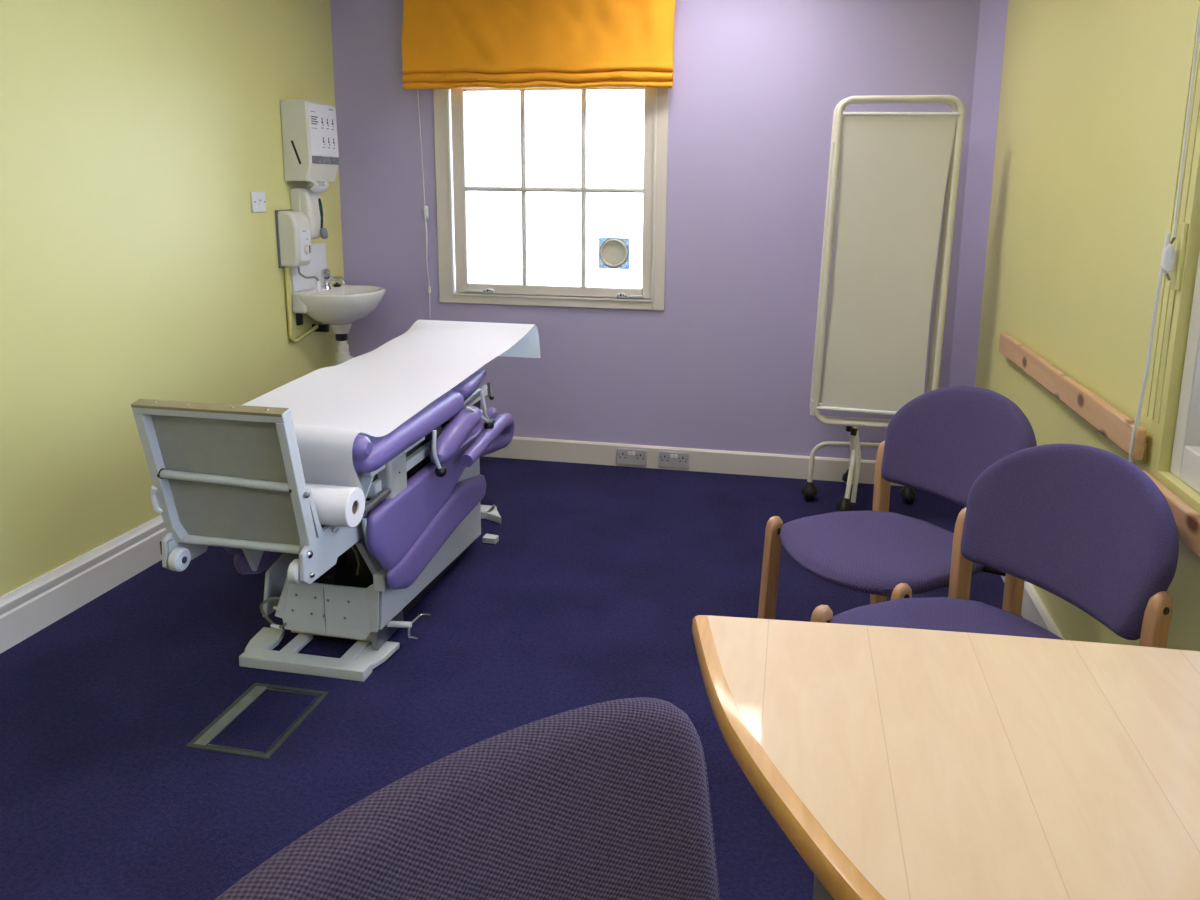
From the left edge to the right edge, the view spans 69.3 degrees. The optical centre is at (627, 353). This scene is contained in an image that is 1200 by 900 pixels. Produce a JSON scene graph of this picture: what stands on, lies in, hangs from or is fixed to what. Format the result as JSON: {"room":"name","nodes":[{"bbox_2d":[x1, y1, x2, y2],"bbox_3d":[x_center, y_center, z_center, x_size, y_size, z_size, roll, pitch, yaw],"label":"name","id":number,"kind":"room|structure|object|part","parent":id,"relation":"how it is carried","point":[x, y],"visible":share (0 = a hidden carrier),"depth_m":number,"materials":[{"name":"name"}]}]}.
{"room":"examination room","nodes":[
{"label":"examination room","id":0,"kind":"room"},
{"bbox_2d":[0,0,346,596],"bbox_3d":[-2.065,-0.191,1.633,0.200,2.420,6.041,3,11,11],"label":"wall","id":1,"kind":"structure","parent":0,"point":[137,136],"depth_m":2.96,"materials":[{"name":"yellow paint"}]},
{"bbox_2d":[0,514,166,653],"bbox_3d":[-1.968,0.926,1.825,0.022,0.155,5.641,3,11,11],"label":"baseboard","id":2,"kind":"structure","parent":1,"relation":"attached to","point":[26,610],"depth_m":2.79,"materials":[{"name":"white paint"}]},
{"bbox_2d":[250,191,265,211],"bbox_3d":[-1.555,-0.638,3.658,0.016,0.086,0.092,3,11,11],"label":"wall switch","id":3,"kind":"object","parent":1,"relation":"attached to","point":[258,200],"visible":1,"depth_m":3.65,"materials":[{"name":"white plastic"}]},
{"bbox_2d":[275,209,321,291],"bbox_3d":[-1.470,-0.454,3.887,0.116,0.371,0.164,3,11,11],"label":"water heater","id":4,"kind":"object","parent":1,"relation":"attached to","point":[293,231],"visible":1,"depth_m":3.81,"materials":[{"name":"white plastic"}]},
{"bbox_3d":[-1.524,-0.511,3.869,0.012,0.254,0.128,3,11,11],"label":"plate","id":5,"kind":"part","parent":4,"relation":"part of","materials":[{"name":"white plastic"}]},
{"bbox_3d":[-1.432,-0.479,3.861,0.002,0.135,0.084,3,11,11],"label":"panel","id":6,"kind":"part","parent":4,"relation":"part of","materials":[{"name":"white plastic"}]},
{"bbox_3d":[-1.424,-0.462,3.865,0.016,0.044,0.044,3,11,11],"label":"control knob","id":7,"kind":"part","parent":4,"relation":"part of","materials":[{"name":"white plastic"}]},
{"bbox_2d":[284,267,322,342],"bbox_3d":[-1.478,-0.237,4.041,0.070,0.348,0.314,6,12,26],"label":"pipe","id":8,"kind":"object","parent":1,"relation":"attached to","point":[286,269],"visible":0.8,"depth_m":3.90,"materials":[{"name":"yellow metal"}]},
{"bbox_2d":[291,243,326,291],"bbox_3d":[-1.494,-0.406,4.072,0.006,0.206,0.298,3,11,11],"label":"backsplash","id":9,"kind":"structure","parent":1,"relation":"attached to","point":[318,263],"depth_m":4.09,"materials":[{"name":"white plastic"}]},
{"bbox_2d":[290,188,327,238],"bbox_3d":[-1.447,-0.637,3.963,0.117,0.233,0.138,3,11,11],"label":"soap dispenser","id":10,"kind":"object","parent":1,"relation":"attached to","point":[307,201],"visible":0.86,"depth_m":3.91,"materials":[{"name":"white plastic"}]},
{"bbox_3d":[-1.480,-0.648,3.968,0.050,0.205,0.138,3,11,11],"label":"plate","id":11,"kind":"part","parent":10,"relation":"part of","materials":[{"name":"white plastic"}]},
{"bbox_3d":[-1.398,-0.552,3.996,0.025,0.050,0.046,3,11,11],"label":"push lever","id":12,"kind":"part","parent":10,"relation":"part of","materials":[{"name":"grey plastic"}]},
{"bbox_2d":[280,99,338,185],"bbox_3d":[-1.429,-0.944,3.919,0.141,0.368,0.245,3,11,11],"label":"paper towel dispenser","id":13,"kind":"object","parent":1,"relation":"attached to","point":[309,128],"visible":0.96,"depth_m":3.82,"materials":[{"name":"white plastic"}]},
{"bbox_2d":[309,179,328,192],"bbox_3d":[-1.388,-0.757,3.916,0.036,0.064,0.156,3,11,11],"label":"paper towel tail","id":14,"kind":"object","parent":13,"relation":"hanging from","point":[316,188],"visible":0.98,"depth_m":3.90,"materials":[{"name":"white paper"}]},
{"bbox_2d":[291,284,385,333],"bbox_3d":[-1.329,-0.199,4.104,0.337,0.211,0.410,3,11,11],"label":"basin","id":15,"kind":"object","parent":1,"relation":"attached to","point":[336,307],"visible":0.97,"depth_m":3.98,"materials":[{"name":"white ceramic"}]},
{"bbox_2d":[321,269,345,288],"bbox_3d":[-1.392,-0.351,4.108,0.121,0.097,0.044,3,11,11],"label":"tap","id":16,"kind":"object","parent":15,"relation":"on","point":[325,273],"visible":1,"depth_m":4.10,"materials":[{"name":"silver metal"}]},
{"bbox_2d":[335,334,352,364],"bbox_3d":[-1.360,0.220,4.226,0.072,0.658,0.142,3,11,11],"label":"pedestal","id":17,"kind":"object","parent":15,"relation":"attached to","point":[342,354],"visible":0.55,"depth_m":4.12,"materials":[{"name":"white ceramic"}]},
{"bbox_2d":[0,456,1021,899],"bbox_3d":[-0.491,1.120,1.572,3.433,0.100,6.041,3,11,11],"label":"floor","id":18,"kind":"structure","parent":0,"point":[592,587],"depth_m":2.41,"materials":[{"name":"blue carpet"}]},
{"bbox_2d":[185,683,328,758],"bbox_3d":[-0.942,0.938,2.228,0.222,0.004,0.282,3,11,11],"label":"floor hatch","id":19,"kind":"object","parent":18,"relation":"on","point":[228,715],"visible":1,"depth_m":2.21,"materials":[{"name":"metal"}]},
{"bbox_2d":[131,367,513,681],"bbox_3d":[-0.825,0.393,2.845,0.672,0.846,1.602,3,11,11],"label":"examination table","id":20,"kind":"object","parent":18,"relation":"on","point":[230,477],"visible":0.7,"depth_m":2.42,"materials":[{"name":"grey paint"}]},
{"bbox_3d":[-0.963,0.301,2.085,0.392,0.382,0.114,3,11,11],"label":"foot panel frame","id":21,"kind":"part","parent":20,"relation":"part of","materials":[{"name":"grey paint"}]},
{"bbox_3d":[-1.057,0.390,2.885,0.044,0.251,1.001,3,11,11],"label":"panel","id":22,"kind":"part","parent":20,"relation":"part of","materials":[{"name":"purple plastic"}]},
{"bbox_3d":[-1.055,0.548,2.456,0.015,0.138,0.139,3,11,11],"label":"lift arm","id":23,"kind":"part","parent":20,"relation":"part of","materials":[{"name":"grey paint"}]},
{"bbox_3d":[-1.064,0.530,2.892,0.050,0.170,0.780,3,11,11],"label":"panel","id":24,"kind":"part","parent":20,"relation":"part of","materials":[{"name":"purple plastic"}]},
{"bbox_3d":[-0.901,0.870,2.511,0.384,0.032,0.170,3,11,11],"label":"foot frame","id":25,"kind":"part","parent":20,"relation":"part of","materials":[{"name":"grey paint"}]},
{"bbox_3d":[-0.873,0.730,2.528,0.333,0.189,0.028,3,11,11],"label":"plate","id":26,"kind":"part","parent":20,"relation":"part of","materials":[{"name":"grey paint"}]},
{"bbox_3d":[-0.726,0.356,2.365,0.057,0.125,0.124,4,11,16],"label":"gusset plate","id":27,"kind":"part","parent":20,"relation":"part of","materials":[{"name":"grey paint"}]},
{"bbox_3d":[-0.722,0.589,2.486,0.022,0.184,0.188,3,11,11],"label":"lift arm","id":28,"kind":"part","parent":20,"relation":"part of","materials":[{"name":"grey paint"}]},
{"bbox_3d":[-0.683,0.400,2.354,0.022,0.027,0.161,3,11,11],"label":"pivot rod","id":29,"kind":"part","parent":20,"relation":"part of","materials":[{"name":"metal"}]},
{"bbox_2d":[243,320,540,527],"bbox_3d":[-0.783,0.149,2.924,0.543,0.284,1.610,3,11,11],"label":"paper roll","id":30,"kind":"object","parent":20,"relation":"on","point":[372,393],"visible":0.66,"depth_m":2.69,"materials":[{"name":"paper"}]},
{"bbox_3d":[-0.678,0.802,2.567,0.079,0.020,0.018,2,11,7],"label":"pedal rod","id":31,"kind":"part","parent":20,"relation":"part of","materials":[{"name":"grey paint"}]},
{"bbox_2d":[353,390,463,473],"bbox_3d":[-0.865,0.206,2.589,0.565,0.093,0.685,3,11,11],"label":"seat cushion","id":32,"kind":"object","parent":20,"relation":"on","point":[445,411],"depth_m":2.51,"materials":[{"name":"purple leather"}]},
{"bbox_3d":[-0.611,0.255,2.784,0.028,0.104,0.950,3,11,11],"label":"rail","id":33,"kind":"part","parent":20,"relation":"part of","materials":[{"name":"grey paint"}]},
{"bbox_3d":[-0.595,0.411,2.799,0.044,0.251,1.001,3,11,11],"label":"panel","id":34,"kind":"part","parent":20,"relation":"part of","materials":[{"name":"purple leather"}]},
{"bbox_3d":[-0.599,0.552,2.804,0.050,0.170,0.780,3,11,11],"label":"panel","id":35,"kind":"part","parent":20,"relation":"part of","materials":[{"name":"purple plastic"}]},
{"bbox_3d":[-0.569,0.290,2.584,0.012,0.132,0.048,3,11,11],"label":"adjusting lever","id":36,"kind":"part","parent":20,"relation":"part of","materials":[{"name":"grey paint"}]},
{"bbox_3d":[-0.565,0.357,2.622,0.037,0.037,0.037,3,11,11],"label":"lever knob","id":37,"kind":"part","parent":20,"relation":"part of","materials":[{"name":"black plastic"}]},
{"bbox_2d":[451,367,486,397],"bbox_3d":[-0.768,0.089,3.074,0.543,0.072,0.300,3,11,11],"label":"cushion","id":38,"kind":"object","parent":20,"relation":"on","point":[468,387],"depth_m":2.96,"materials":[{"name":"purple leather"}]},
{"bbox_3d":[-0.501,0.207,2.905,0.019,0.096,0.154,4,11,18],"label":"adjusting lever","id":39,"kind":"part","parent":20,"relation":"part of","materials":[{"name":"grey paint"}]},
{"bbox_3d":[-0.492,0.186,2.998,0.022,0.130,0.055,3,11,11],"label":"adjusting lever","id":40,"kind":"part","parent":20,"relation":"part of","materials":[{"name":"grey paint"}]},
{"bbox_3d":[-0.479,0.250,2.998,0.037,0.037,0.037,3,11,11],"label":"lever knob","id":41,"kind":"part","parent":20,"relation":"part of","materials":[{"name":"black plastic"}]},
{"bbox_2d":[215,697,719,899],"bbox_3d":[0.018,0.814,0.586,0.546,0.904,0.569,-9,15,-42],"label":"chair","id":42,"kind":"object","parent":18,"relation":"on","point":[608,800],"visible":1,"depth_m":0.72,"materials":[{"name":"purple fabric"}]},
{"bbox_2d":[801,95,964,511],"bbox_3d":[1.025,-0.185,3.669,0.511,1.710,0.451,1,11,1],"label":"folding screen","id":43,"kind":"object","parent":18,"relation":"on","point":[894,173],"visible":0.93,"depth_m":3.46,"materials":[{"name":"ivory enamel"},{"name":"black plastic"},{"name":"beige fabric"}]},
{"bbox_2d":[801,481,817,494],"bbox_3d":[0.803,0.594,3.832,0.074,0.055,0.074,3,11,11],"label":"caster","id":44,"kind":"object","parent":43,"relation":"attached to","point":[809,488],"depth_m":3.81,"materials":[{"name":"black plastic"}]},
{"bbox_2d":[819,117,844,402],"bbox_3d":[1.031,-0.351,3.517,0.444,1.174,0.008,3,11,11],"label":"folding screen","id":45,"kind":"object","parent":43,"relation":"hanging from","point":[834,118],"depth_m":3.53,"materials":[{"name":"beige fabric"}]},
{"bbox_2d":[836,497,853,511],"bbox_3d":[0.910,0.632,3.635,0.074,0.055,0.074,3,11,11],"label":"caster","id":46,"kind":"object","parent":43,"relation":"attached to","point":[844,504],"depth_m":3.62,"materials":[{"name":"black plastic"}]},
{"bbox_3d":[0.948,0.419,3.676,0.044,0.280,0.031,3,11,11],"label":"leg post","id":47,"kind":"part","parent":43,"relation":"part of","materials":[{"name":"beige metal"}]},
{"bbox_3d":[0.953,0.460,3.626,0.044,0.340,0.031,3,11,11],"label":"leg post","id":48,"kind":"part","parent":43,"relation":"part of","materials":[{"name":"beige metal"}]},
{"bbox_3d":[1.009,0.242,3.572,0.450,0.025,0.017,3,11,11],"label":"curtain rod","id":49,"kind":"part","parent":43,"relation":"part of","materials":[{"name":"white plastic"}]},
{"bbox_2d":[822,116,956,411],"bbox_3d":[1.032,-0.340,3.461,0.444,1.174,0.008,3,11,11],"label":"curtain","id":50,"kind":"object","parent":43,"relation":"hanging from","point":[895,168],"depth_m":3.45,"materials":[{"name":"beige fabric"}]},
{"bbox_3d":[1.051,-0.922,3.345,0.430,0.019,0.015,3,11,11],"label":"curtain rod","id":51,"kind":"part","parent":43,"relation":"part of","materials":[{"name":"white plastic"}]},
{"bbox_2d":[899,486,915,498],"bbox_3d":[1.228,0.604,3.801,0.074,0.055,0.074,3,11,11],"label":"caster","id":52,"kind":"object","parent":43,"relation":"attached to","point":[906,492],"depth_m":3.78,"materials":[{"name":"black plastic"}]},
{"bbox_2d":[758,386,1036,619],"bbox_3d":[0.718,0.528,2.303,0.606,0.837,0.498,-5,12,-28],"label":"chair","id":53,"kind":"object","parent":18,"relation":"on","point":[941,440],"visible":0.69,"depth_m":2.32,"materials":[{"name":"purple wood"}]},
{"bbox_3d":[0.392,0.676,2.419,0.068,0.464,0.027,-5,12,-28],"label":"leg","id":54,"kind":"part","parent":53,"relation":"part of","materials":[{"name":"brown wood"}]},
{"bbox_3d":[0.764,0.569,2.607,0.072,0.644,0.027,-5,12,-28],"label":"leg","id":55,"kind":"part","parent":53,"relation":"part of","materials":[{"name":"brown wood"}]},
{"bbox_3d":[0.672,0.510,2.273,0.500,0.062,0.452,-5,12,-28],"label":"seat","id":56,"kind":"part","parent":53,"relation":"part of","materials":[{"name":"purple fabric"}]},
{"bbox_3d":[0.616,0.754,2.020,0.068,0.464,0.027,-5,12,-28],"label":"leg","id":57,"kind":"part","parent":53,"relation":"part of","materials":[{"name":"brown wood"}]},
{"bbox_3d":[0.910,0.251,2.356,0.174,0.307,0.478,-5,12,-28],"label":"backrest","id":58,"kind":"part","parent":53,"relation":"part of","materials":[{"name":"purple fabric"}]},
{"bbox_3d":[0.988,0.647,2.208,0.072,0.644,0.027,-5,12,-28],"label":"leg","id":59,"kind":"part","parent":53,"relation":"part of","materials":[{"name":"brown wood"}]},
{"bbox_2d":[692,615,1199,899],"bbox_3d":[0.485,0.836,0.904,0.944,0.730,0.843,3,11,11],"label":"meeting table","id":60,"kind":"object","parent":18,"relation":"on","point":[897,763],"visible":1,"depth_m":0.97,"materials":[{"name":"brown wood"}]},
{"bbox_3d":[0.240,0.837,0.992,0.360,0.690,0.360,3,11,11],"label":"leg","id":61,"kind":"part","parent":60,"relation":"part of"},
{"bbox_2d":[810,444,1178,647],"bbox_3d":[0.727,0.629,1.774,0.606,0.837,0.498,-4,12,-24],"label":"chair","id":62,"kind":"object","parent":18,"relation":"on","point":[1084,525],"visible":0.46,"depth_m":1.81,"materials":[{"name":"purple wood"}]},
{"bbox_3d":[0.409,0.773,1.913,0.068,0.464,0.027,-4,12,-24],"label":"leg","id":63,"kind":"part","parent":62,"relation":"part of","materials":[{"name":"brown wood"}]},
{"bbox_3d":[0.679,0.611,1.747,0.500,0.062,0.452,-4,12,-24],"label":"seat","id":64,"kind":"part","parent":62,"relation":"part of","materials":[{"name":"purple fabric"}]},
{"bbox_3d":[0.794,0.671,2.073,0.072,0.644,0.027,-4,12,-24],"label":"leg","id":65,"kind":"part","parent":62,"relation":"part of","materials":[{"name":"brown wood"}]},
{"bbox_3d":[0.927,0.354,1.813,0.174,0.307,0.478,-4,12,-24],"label":"backrest","id":66,"kind":"part","parent":62,"relation":"part of","materials":[{"name":"purple fabric"}]},
{"bbox_3d":[0.988,0.752,1.659,0.072,0.644,0.027,-4,12,-24],"label":"leg","id":67,"kind":"part","parent":62,"relation":"part of","materials":[{"name":"brown wood"}]},
{"bbox_2d":[330,0,980,459],"bbox_3d":[0.076,-0.651,4.164,3.033,2.420,0.220,3,11,11],"label":"wall","id":68,"kind":"structure","parent":0,"point":[727,363],"depth_m":4.06,"materials":[{"name":"purple paint"}]},
{"bbox_2d":[402,0,675,88],"bbox_3d":[-0.416,-1.494,3.925,1.280,0.584,0.118,3,11,11],"label":"blind","id":69,"kind":"object","parent":68,"relation":"attached to","point":[447,44],"visible":1,"depth_m":3.91,"materials":[{"name":"orange fabric"}]},
{"bbox_2d":[417,89,430,312],"bbox_3d":[-0.988,-0.715,4.227,0.030,1.100,0.027,3,11,11],"label":"blind cord","id":70,"kind":"object","parent":69,"relation":"hanging from","point":[426,214],"visible":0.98,"depth_m":4.23,"materials":[{"name":"white fabric"}]},
{"bbox_2d":[433,87,668,310],"bbox_3d":[-0.354,-0.913,4.182,1.130,1.360,0.242,3,11,11],"label":"window","id":71,"kind":"structure","parent":68,"relation":"in","point":[452,188],"depth_m":4.14,"materials":[{"name":"beige paint"}]},
{"bbox_3d":[-0.758,-0.307,4.269,0.091,0.012,0.014,3,11,11],"label":"handle arm","id":72,"kind":"part","parent":71,"relation":"part of","materials":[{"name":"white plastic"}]},
{"bbox_3d":[-0.681,-0.305,4.251,0.067,0.028,0.018,3,11,11],"label":"sash handle","id":73,"kind":"part","parent":71,"relation":"part of","materials":[{"name":"white plastic"}]},
{"bbox_2d":[598,237,629,269],"bbox_3d":[-0.066,-0.473,4.117,0.152,0.149,0.026,3,11,11],"label":"ventilator","id":74,"kind":"object","parent":71,"relation":"attached to","point":[614,253],"visible":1,"depth_m":4.12,"materials":[{"name":"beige plastic"}]},
{"bbox_3d":[-0.028,-0.275,4.129,0.067,0.028,0.018,3,11,11],"label":"sash handle","id":75,"kind":"part","parent":71,"relation":"part of","materials":[{"name":"white plastic"}]},
{"bbox_3d":[0.042,-0.270,4.119,0.068,0.012,0.014,3,11,11],"label":"handle arm","id":76,"kind":"part","parent":71,"relation":"part of","materials":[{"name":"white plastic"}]},
{"bbox_2d":[617,448,646,465],"bbox_3d":[0.020,0.510,4.255,0.150,0.080,0.012,3,11,11],"label":"double socket","id":77,"kind":"object","parent":68,"relation":"attached to","point":[624,456],"visible":1,"depth_m":4.25,"materials":[{"name":"grey plastic"}]},
{"bbox_2d":[659,451,688,468],"bbox_3d":[0.225,0.520,4.217,0.150,0.080,0.012,3,11,11],"label":"double socket","id":78,"kind":"object","parent":68,"relation":"attached to","point":[666,459],"visible":1,"depth_m":4.21,"materials":[{"name":"grey plastic"}]},
{"bbox_2d":[484,437,903,485],"bbox_3d":[0.011,0.504,4.271,2.931,0.110,0.018,3,11,11],"label":"baseboard","id":79,"kind":"structure","parent":68,"relation":"attached to","point":[586,452],"depth_m":4.20,"materials":[{"name":"beige paint"}]},
{"bbox_2d":[949,0,1007,386],"bbox_3d":[1.492,-0.551,3.722,0.082,2.420,0.135,3,11,11],"label":"wall","id":80,"kind":"structure","parent":0,"point":[993,13],"depth_m":3.69,"materials":[{"name":"purple paint"}]},
{"bbox_2d":[975,0,1199,650],"bbox_3d":[1.110,-0.044,1.039,0.200,2.420,6.041,3,11,11],"label":"wall","id":81,"kind":"structure","parent":0,"point":[1092,93],"depth_m":2.37,"materials":[{"name":"yellow paint"}]},
{"bbox_2d":[965,507,1064,639],"bbox_3d":[0.977,1.097,1.210,0.020,0.112,5.506,3,11,11],"label":"baseboard","id":82,"kind":"structure","parent":81,"relation":"attached to","point":[1034,610],"depth_m":2.68,"materials":[{"name":"white paint"}]},
{"bbox_2d":[999,332,1147,463],"bbox_3d":[1.272,0.087,2.576,0.034,0.086,1.350,3,11,11],"label":"wall rail","id":83,"kind":"object","parent":81,"relation":"attached to","point":[1108,420],"visible":1,"depth_m":2.31,"materials":[{"name":"brown wood"}]},
{"bbox_2d":[1129,9,1199,462],"bbox_3d":[1.148,-0.476,1.787,0.038,1.710,0.072,1,11,0],"label":"blind cord","id":84,"kind":"object","parent":81,"relation":"attached to","point":[1172,258],"visible":0.96,"depth_m":1.82,"materials":[{"name":"white fabric"}]},
{"bbox_3d":[1.158,-0.202,1.821,0.008,0.140,0.035,3,11,11],"label":"cleat plate","id":85,"kind":"part","parent":84,"relation":"part of","materials":[{"name":"yellow paint"}]},
{"bbox_2d":[1142,249,1199,558],"bbox_3d":[1.020,-0.201,0.886,0.134,1.454,1.868,3,11,11],"label":"window","id":86,"kind":"structure","parent":81,"relation":"in","point":[1185,461],"depth_m":1.79,"materials":[{"name":"white paint"}]},
{"bbox_3d":[0.964,0.469,1.023,0.034,0.085,1.868,3,11,11],"label":"wall rail","id":87,"kind":"part","parent":86,"relation":"part of","materials":[{"name":"brown wood"}]},
{"bbox_2d":[1144,0,1199,422],"bbox_3d":[1.173,-0.621,1.783,0.002,1.563,0.076,3,11,11],"label":"trim","id":88,"kind":"structure","parent":81,"relation":"attached to","point":[1195,24],"depth_m":1.85,"materials":[{"name":"yellow paint"}]}
]}

